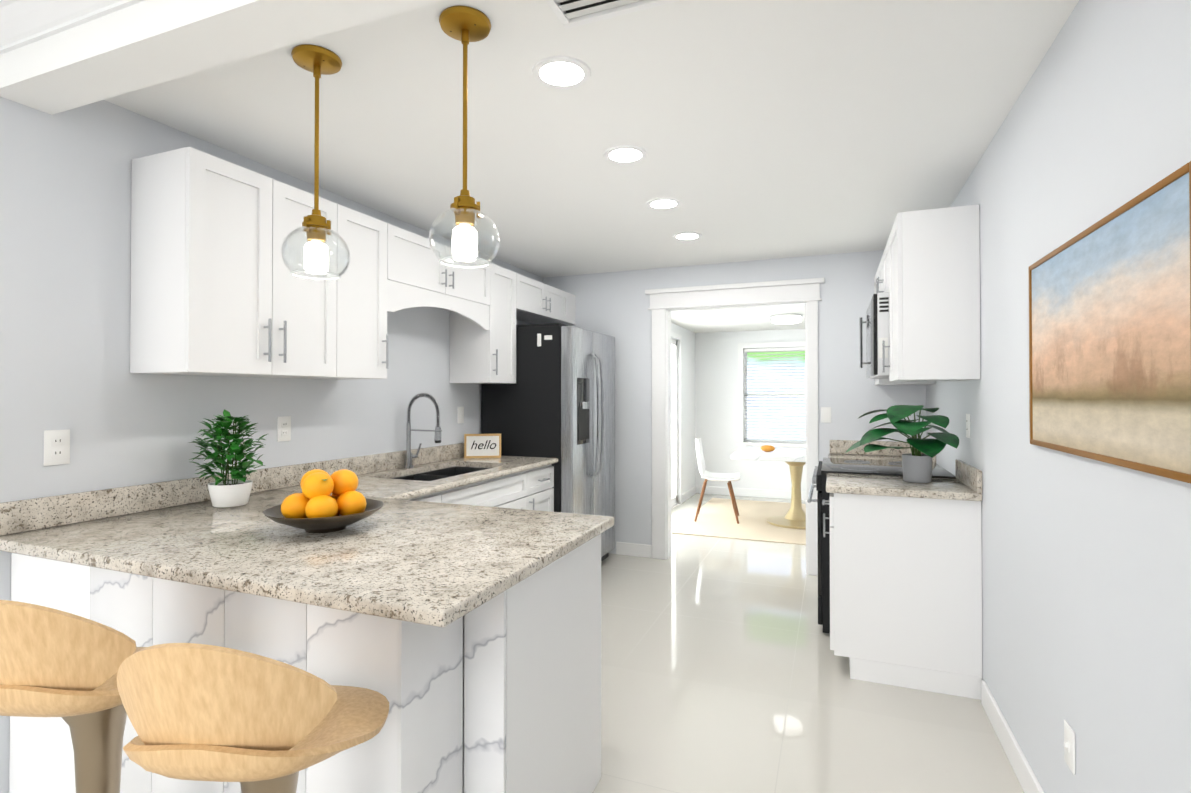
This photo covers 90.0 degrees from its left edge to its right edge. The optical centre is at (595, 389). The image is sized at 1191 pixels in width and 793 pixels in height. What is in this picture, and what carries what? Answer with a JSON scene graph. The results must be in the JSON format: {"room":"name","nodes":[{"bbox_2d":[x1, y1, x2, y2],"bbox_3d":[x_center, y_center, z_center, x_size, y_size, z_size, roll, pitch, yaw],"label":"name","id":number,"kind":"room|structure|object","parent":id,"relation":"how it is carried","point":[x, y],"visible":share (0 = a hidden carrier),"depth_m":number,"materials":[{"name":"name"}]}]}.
{"room":"kitchen","nodes":[
{"label":"kitchen","id":0,"kind":"room"},
{"bbox_2d":[0,0,440,114],"bbox_3d":[-0.433,-1.058,1.347,3.020,0.280,0.160,0,-1,22],"label":"header beam","id":1,"kind":"structure","parent":0,"point":[141,45],"depth_m":1.60,"materials":[{"name":"white paint"}]},
{"bbox_2d":[0,97,542,792],"bbox_3d":[-1.202,0.104,3.650,0.120,2.560,3.890,0,-1,22],"label":"wall","id":2,"kind":"structure","parent":0,"point":[64,259],"depth_m":2.13,"materials":[{"name":"white paint"}]},
{"bbox_2d":[43,429,69,465],"bbox_3d":[-1.794,0.193,1.985,0.008,0.116,0.072,0,-1,22],"label":"electrical outlet","id":3,"kind":"object","parent":2,"relation":"attached to","point":[56,447],"visible":1,"depth_m":1.98,"materials":[{"name":"white plastic"}]},
{"bbox_2d":[0,0,143,54],"bbox_3d":[-1.031,-1.057,1.454,4.050,0.078,0.085,0,-1,22],"label":"crown molding","id":4,"kind":"structure","parent":2,"relation":"attached to","point":[24,22],"depth_m":1.62,"materials":[{"name":"white"}]},
{"bbox_2d":[130,147,349,379],"bbox_3d":[-1.433,-0.452,2.476,0.317,0.790,0.728,0,-1,22],"label":"upper cabinet","id":5,"kind":"object","parent":2,"relation":"attached to","point":[218,288],"depth_m":2.22,"materials":[{"name":"white wood"}]},
{"bbox_2d":[277,416,290,441],"bbox_3d":[-1.467,0.186,2.807,0.008,0.116,0.072,0,-1,22],"label":"electrical outlet","id":6,"kind":"object","parent":2,"relation":"attached to","point":[284,428],"visible":1,"depth_m":2.80,"materials":[{"name":"white plastic"}]},
{"bbox_2d":[338,209,393,379],"bbox_3d":[-1.270,-0.448,2.886,0.317,0.790,0.388,0,-1,22],"label":"upper cabinet","id":7,"kind":"object","parent":2,"relation":"attached to","point":[371,238],"depth_m":2.91,"materials":[{"name":"white wood"}]},
{"bbox_2d":[390,226,493,310],"bbox_3d":[-1.019,-0.695,3.520,0.317,0.285,0.969,0,-1,22],"label":"upper cabinet","id":8,"kind":"object","parent":2,"relation":"attached to","point":[416,275],"depth_m":3.36,"materials":[{"name":"white wood"}]},
{"bbox_2d":[457,407,463,422],"bbox_3d":[-0.933,0.178,4.139,0.015,0.116,0.072,0,-1,22],"label":"light switch","id":9,"kind":"object","parent":2,"relation":"attached to","point":[460,416],"visible":1,"depth_m":4.13,"materials":[{"name":"white plastic"}]},
{"bbox_2d":[450,264,517,383],"bbox_3d":[-0.775,-0.437,4.130,0.317,0.790,0.349,0,-1,22],"label":"upper cabinet","id":10,"kind":"object","parent":2,"relation":"attached to","point":[482,339],"depth_m":4.00,"materials":[{"name":"white wood"}]},
{"bbox_2d":[518,274,569,323],"bbox_3d":[-0.543,-0.699,4.713,0.317,0.255,0.899,0,-1,22],"label":"upper cabinet","id":11,"kind":"object","parent":2,"relation":"attached to","point":[538,302],"depth_m":4.67,"materials":[{"name":"white wood"}]},
{"bbox_2d":[104,0,1078,277],"bbox_3d":[0.265,-1.101,3.099,3.020,0.160,3.610,0,-1,22],"label":"ceiling","id":12,"kind":"structure","parent":0,"point":[774,128],"depth_m":2.25,"materials":[{"name":"white paint"}]},
{"bbox_2d":[281,44,349,279],"bbox_3d":[-0.866,-0.692,1.850,0.196,0.680,0.196,0,-1,22],"label":"pendant light","id":13,"kind":"object","parent":12,"relation":"hanging from","point":[317,61],"visible":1,"depth_m":1.83,"materials":[{"name":"gold metal"}]},
{"bbox_2d":[429,6,499,267],"bbox_3d":[-0.366,-0.694,1.672,0.196,0.680,0.196,0,-1,22],"label":"pendant light","id":14,"kind":"object","parent":12,"relation":"hanging from","point":[465,25],"visible":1,"depth_m":1.65,"materials":[{"name":"gold metal"}]},
{"bbox_2d":[532,56,590,88],"bbox_3d":[-0.111,-1.028,1.940,0.194,0.006,0.194,0,-1,22],"label":"recessed light","id":15,"kind":"object","parent":12,"relation":"in","point":[560,72],"visible":1,"depth_m":1.93,"materials":[{"name":"white"}]},
{"bbox_2d":[545,0,679,28],"bbox_3d":[0.034,-1.026,1.532,0.330,0.018,0.190,0,-1,22],"label":"ceiling vent","id":16,"kind":"object","parent":12,"relation":"in","point":[571,13],"visible":0.98,"depth_m":1.60,"materials":[{"name":"white metal"}]},
{"bbox_2d":[603,145,646,163],"bbox_3d":[0.130,-1.022,2.597,0.194,0.006,0.194,0,-1,22],"label":"recessed light","id":17,"kind":"object","parent":12,"relation":"in","point":[624,154],"visible":1,"depth_m":2.59,"materials":[{"name":"white plastic"}]},
{"bbox_2d":[646,198,681,209],"bbox_3d":[0.374,-1.016,3.264,0.194,0.006,0.194,0,-1,22],"label":"recessed light","id":18,"kind":"object","parent":12,"relation":"in","point":[663,203],"visible":1,"depth_m":3.25,"materials":[{"name":"white"}]},
{"bbox_2d":[673,232,701,239],"bbox_3d":[0.607,-1.010,3.930,0.194,0.006,0.194,0,-1,22],"label":"recessed light","id":19,"kind":"object","parent":12,"relation":"in","point":[687,236],"visible":1,"depth_m":3.92,"materials":[{"name":"white"}]},
{"bbox_2d":[671,323,694,501],"bbox_3d":[0.741,0.162,6.772,0.120,2.500,3.350,0,-1,22],"label":"wall","id":20,"kind":"structure","parent":0,"point":[688,337],"depth_m":7.76,"materials":[{"name":"white paint"}]},
{"bbox_2d":[671,331,681,508],"bbox_3d":[0.608,0.364,6.425,0.137,2.090,2.170,0,-1,22],"label":"door frame","id":21,"kind":"structure","parent":20,"relation":"attached to","point":[675,381],"depth_m":7.36,"materials":[{"name":"white wood"}]},
{"bbox_2d":[682,486,696,502],"bbox_3d":[1.220,1.369,7.782,0.015,0.105,0.820,0,-1,22],"label":"baseboard","id":22,"kind":"structure","parent":20,"relation":"attached to","point":[693,490],"depth_m":7.78,"materials":[{"name":"white wood"}]},
{"bbox_2d":[543,250,925,553],"bbox_3d":[0.954,0.114,4.820,3.020,2.560,0.120,0,-1,22],"label":"wall","id":23,"kind":"structure","parent":0,"point":[616,305],"depth_m":4.80,"materials":[{"name":"white paint"}]},
{"bbox_2d":[616,542,651,557],"bbox_3d":[0.322,1.344,4.988,0.312,0.105,0.015,0,-1,22],"label":"baseboard","id":24,"kind":"structure","parent":23,"relation":"attached to","point":[622,548],"depth_m":4.98,"materials":[{"name":"white wood"}]},
{"bbox_2d":[645,278,824,575],"bbox_3d":[1.088,0.284,4.749,1.390,2.220,0.190,0,-1,22],"label":"door frame","id":25,"kind":"structure","parent":23,"relation":"attached to","point":[665,303],"depth_m":4.77,"materials":[{"name":"white wood"}]},
{"bbox_2d":[821,407,830,422],"bbox_3d":[1.719,0.191,4.442,0.072,0.116,0.015,0,-1,22],"label":"light switch","id":26,"kind":"object","parent":23,"relation":"attached to","point":[825,414],"visible":1,"depth_m":4.44,"materials":[{"name":"white plastic"}]},
{"bbox_2d":[671,305,804,332],"bbox_3d":[2.098,-0.943,6.242,3.040,0.300,3.350,0,-1,22],"label":"ceiling","id":27,"kind":"structure","parent":0,"point":[736,320],"depth_m":6.72,"materials":[{"name":"white paint"}]},
{"bbox_2d":[770,313,802,323],"bbox_3d":[2.044,-0.750,6.375,0.340,0.080,0.340,0,-1,22],"label":"flush-mount light","id":28,"kind":"object","parent":27,"relation":"attached to","point":[790,318],"visible":1,"depth_m":6.26,"materials":[{"name":"white metal"}]},
{"bbox_2d":[695,329,805,491],"bbox_3d":[2.705,0.171,7.729,2.760,2.500,0.120,0,-1,22],"label":"wall","id":29,"kind":"structure","parent":0,"point":[710,390],"depth_m":8.04,"materials":[{"name":"white paint"}]},
{"bbox_2d":[697,486,805,499],"bbox_3d":[2.656,1.368,7.664,2.770,0.105,0.015,0,-1,22],"label":"baseboard","id":30,"kind":"structure","parent":29,"relation":"attached to","point":[782,494],"depth_m":7.89,"materials":[{"name":"white wood"}]},
{"bbox_2d":[736,341,805,448],"bbox_3d":[2.411,0.092,7.803,1.100,1.420,0.140,0,-1,22],"label":"window blinds","id":31,"kind":"object","parent":29,"relation":"attached to","point":[743,440],"visible":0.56,"depth_m":7.86,"materials":[{"name":"white plastic"}]},
{"bbox_2d":[592,493,1023,792],"bbox_3d":[0.054,1.424,2.573,6.000,0.100,12.200,0,-1,22],"label":"floor","id":32,"kind":"structure","parent":0,"point":[724,669],"depth_m":2.63,"materials":[{"name":"tile"}]},
{"bbox_2d":[0,600,146,792],"bbox_3d":[-1.093,0.875,1.304,0.432,0.967,0.436,0,-1,22],"label":"stool","id":33,"kind":"object","parent":32,"relation":"on","point":[64,666],"visible":0.69,"depth_m":1.14,"materials":[{"name":"brown wood"}]},
{"bbox_2d":[117,643,388,792],"bbox_3d":[-0.610,0.873,1.111,0.432,0.967,0.436,0,-1,22],"label":"stool","id":34,"kind":"object","parent":32,"relation":"on","point":[249,722],"visible":1,"depth_m":0.94,"materials":[{"name":"brown wood"}]},
{"bbox_2d":[9,553,505,792],"bbox_3d":[-1.034,0.926,1.676,1.641,0.879,0.260,0,-1,22],"label":"peninsula base","id":35,"kind":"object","parent":32,"relation":"on","point":[412,672],"depth_m":1.49,"materials":[{"name":"white"}]},
{"bbox_2d":[408,464,553,511],"bbox_3d":[-1.011,0.939,3.102,0.630,0.879,2.403,0,-1,22],"label":"base cabinet","id":36,"kind":"object","parent":32,"relation":"on","point":[531,489],"depth_m":3.56,"materials":[{"name":"white wood"}]},
{"bbox_2d":[0,393,557,571],"bbox_3d":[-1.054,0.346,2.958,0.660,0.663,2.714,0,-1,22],"label":"countertop","id":37,"kind":"structure","parent":36,"relation":"on","point":[89,528],"depth_m":2.19,"materials":[{"name":"stone"}]},
{"bbox_2d":[189,409,266,507],"bbox_3d":[-1.446,0.267,2.352,0.286,0.377,0.281,0,-1,22],"label":"plant","id":38,"kind":"object","parent":37,"relation":"on","point":[226,492],"visible":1,"depth_m":2.32,"materials":[{"name":"green plant"}]},
{"bbox_2d":[464,434,500,457],"bbox_3d":[-0.777,0.389,4.105,0.250,0.165,0.018,0,-1,-10],"label":"sign","id":39,"kind":"object","parent":37,"relation":"on","point":[478,439],"visible":1,"depth_m":4.10,"materials":[{"name":"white wood"}]},
{"bbox_2d":[471,440,495,448],"bbox_3d":[-0.771,0.382,4.103,0.173,0.061,0.002,0,-1,-10],"label":"lettering","id":40,"kind":"object","parent":39,"relation":"attached to","point":[483,445],"visible":1,"depth_m":4.11,"materials":[{"name":"black"}]},
{"bbox_2d":[463,534,600,792],"bbox_3d":[-0.584,0.929,1.994,1.042,0.879,0.660,0,-1,22],"label":"base cabinet","id":41,"kind":"object","parent":32,"relation":"on","point":[553,677],"depth_m":1.76,"materials":[{"name":"white wood"}]},
{"bbox_2d":[120,493,613,626],"bbox_3d":[-0.590,0.470,1.856,1.016,0.035,1.007,0,-1,22],"label":"countertop","id":42,"kind":"structure","parent":41,"relation":"on","point":[398,555],"depth_m":1.59,"materials":[{"name":"stone"}]},
{"bbox_2d":[263,469,383,532],"bbox_3d":[-0.874,0.357,1.929,0.356,0.189,0.356,0,-1,22],"label":"fruit bowl","id":43,"kind":"object","parent":42,"relation":"on","point":[314,506],"visible":1,"depth_m":1.85,"materials":[{"name":"orange food"}]},
{"bbox_2d":[481,323,614,561],"bbox_3d":[-0.303,0.460,4.608,0.799,1.835,0.879,0,-1,22],"label":"fridge","id":44,"kind":"object","parent":32,"relation":"on","point":[556,400],"visible":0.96,"depth_m":4.23,"materials":[{"name":"silver metal"}]},
{"bbox_2d":[672,498,805,544],"bbox_3d":[2.016,1.404,6.420,1.900,0.010,2.100,0,-1,22],"label":"rug","id":45,"kind":"object","parent":32,"relation":"on","point":[716,517],"visible":0.43,"depth_m":6.20,"materials":[{"name":"beige fabric"}]},
{"bbox_2d":[694,438,739,523],"bbox_3d":[1.314,0.965,6.411,0.479,0.854,0.474,0,-1,14],"label":"dining chair","id":46,"kind":"object","parent":45,"relation":"on","point":[710,476],"visible":1,"depth_m":6.36,"materials":[{"name":"white plastic"}]},
{"bbox_2d":[731,447,805,528],"bbox_3d":[2.100,1.027,6.229,1.200,0.739,1.000,0,-1,22],"label":"dining table","id":47,"kind":"object","parent":45,"relation":"on","point":[794,459],"visible":0.75,"depth_m":6.16,"materials":[{"name":"wood"}]},
{"bbox_2d":[760,445,774,451],"bbox_3d":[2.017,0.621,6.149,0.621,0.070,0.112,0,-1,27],"label":"bowl","id":48,"kind":"object","parent":47,"relation":"on","point":[767,448],"visible":0.69,"depth_m":6.23,"materials":[{"name":"orange"}]},
{"bbox_2d":[807,458,955,633],"bbox_3d":[1.676,0.920,3.578,0.736,0.926,0.758,0,-1,22],"label":"stove","id":49,"kind":"object","parent":32,"relation":"on","point":[824,467],"visible":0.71,"depth_m":3.34,"materials":[{"name":"black metal"}]},
{"bbox_2d":[826,493,981,699],"bbox_3d":[1.509,0.938,2.976,0.627,0.880,0.478,0,-1,22],"label":"base cabinet","id":50,"kind":"object","parent":32,"relation":"on","point":[905,592],"depth_m":2.75,"materials":[{"name":"white wood"}]},
{"bbox_2d":[826,440,981,500],"bbox_3d":[1.719,0.435,3.530,0.643,0.135,1.703,0,-1,22],"label":"countertop","id":51,"kind":"structure","parent":50,"relation":"on","point":[966,484],"depth_m":2.89,"materials":[{"name":"stone"}]},
{"bbox_2d":[845,405,958,482],"bbox_3d":[1.512,0.270,2.976,0.493,0.383,0.541,0,-1,22],"label":"plant","id":52,"kind":"object","parent":51,"relation":"on","point":[917,465],"visible":1,"depth_m":2.93,"materials":[{"name":"green plant"}]},
{"bbox_2d":[926,0,1190,792],"bbox_3d":[0.887,0.074,0.407,0.120,2.560,8.370,0,-1,22],"label":"wall","id":53,"kind":"structure","parent":0,"point":[1086,599],"depth_m":1.61,"materials":[{"name":"white paint"}]},
{"bbox_2d":[874,247,885,293],"bbox_3d":[1.878,-0.672,3.513,0.327,0.292,0.756,0,-1,22],"label":"upper cabinet","id":54,"kind":"object","parent":53,"relation":"attached to","point":[880,277],"depth_m":3.62,"materials":[{"name":"white wood"}]},
{"bbox_2d":[859,292,888,378],"bbox_3d":[1.816,-0.297,3.533,0.444,0.450,0.755,0,-1,22],"label":"microwave","id":55,"kind":"object","parent":54,"relation":"attached to","point":[877,322],"visible":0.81,"depth_m":3.24,"materials":[{"name":"white metal"}]},
{"bbox_2d":[875,341,929,384],"bbox_3d":[2.100,-0.422,4.068,0.327,0.780,0.436,0,-1,22],"label":"upper cabinet","id":56,"kind":"object","parent":53,"relation":"attached to","point":[877,381],"depth_m":3.91,"materials":[{"name":"white wood"}]},
{"bbox_2d":[886,204,979,383],"bbox_3d":[1.648,-0.433,2.933,0.327,0.780,0.478,0,-1,22],"label":"upper cabinet","id":57,"kind":"object","parent":53,"relation":"attached to","point":[927,276],"depth_m":2.72,"materials":[{"name":"white wood"}]},
{"bbox_2d":[966,414,969,437],"bbox_3d":[1.805,0.177,2.888,0.008,0.116,0.072,0,-1,22],"label":"electrical outlet","id":58,"kind":"object","parent":53,"relation":"attached to","point":[967,425],"visible":1,"depth_m":2.87,"materials":[{"name":"white plastic"}]},
{"bbox_2d":[981,680,1043,792],"bbox_3d":[0.484,1.294,-0.434,0.015,0.105,6.530,0,-1,22],"label":"baseboard","id":59,"kind":"structure","parent":53,"relation":"attached to","point":[1023,771],"depth_m":2.18,"materials":[{"name":"white wood"}]},
{"bbox_2d":[1064,720,1075,774],"bbox_3d":[1.316,0.996,1.660,0.015,0.116,0.072,0,-1,22],"label":"electrical outlet","id":60,"kind":"object","parent":53,"relation":"attached to","point":[1069,748],"visible":0.98,"depth_m":1.65,"materials":[{"name":"white plastic"}]},
{"bbox_2d":[1028,161,1190,483],"bbox_3d":[1.246,-0.116,1.499,0.015,0.580,0.960,0,-1,22],"label":"framed painting","id":61,"kind":"object","parent":53,"relation":"attached to","point":[1133,202],"visible":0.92,"depth_m":1.37,"materials":[{"name":"brown wood"}]},
{"bbox_2d":[1032,172,1190,473],"bbox_3d":[1.249,-0.116,1.498,0.010,0.548,0.928,0,-1,22],"label":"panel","id":62,"kind":"object","parent":61,"relation":"attached to","point":[1111,353],"visible":1,"depth_m":1.33,"materials":[{"name":"fabric"}]},
{"label":"outside","id":63,"kind":"structure","parent":0,"visible":0},
{"bbox_2d":[747,351,804,439],"bbox_3d":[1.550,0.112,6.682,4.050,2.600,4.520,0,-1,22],"label":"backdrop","id":64,"kind":"structure","parent":63,"point":[763,363],"depth_m":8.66,"materials":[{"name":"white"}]}
]}

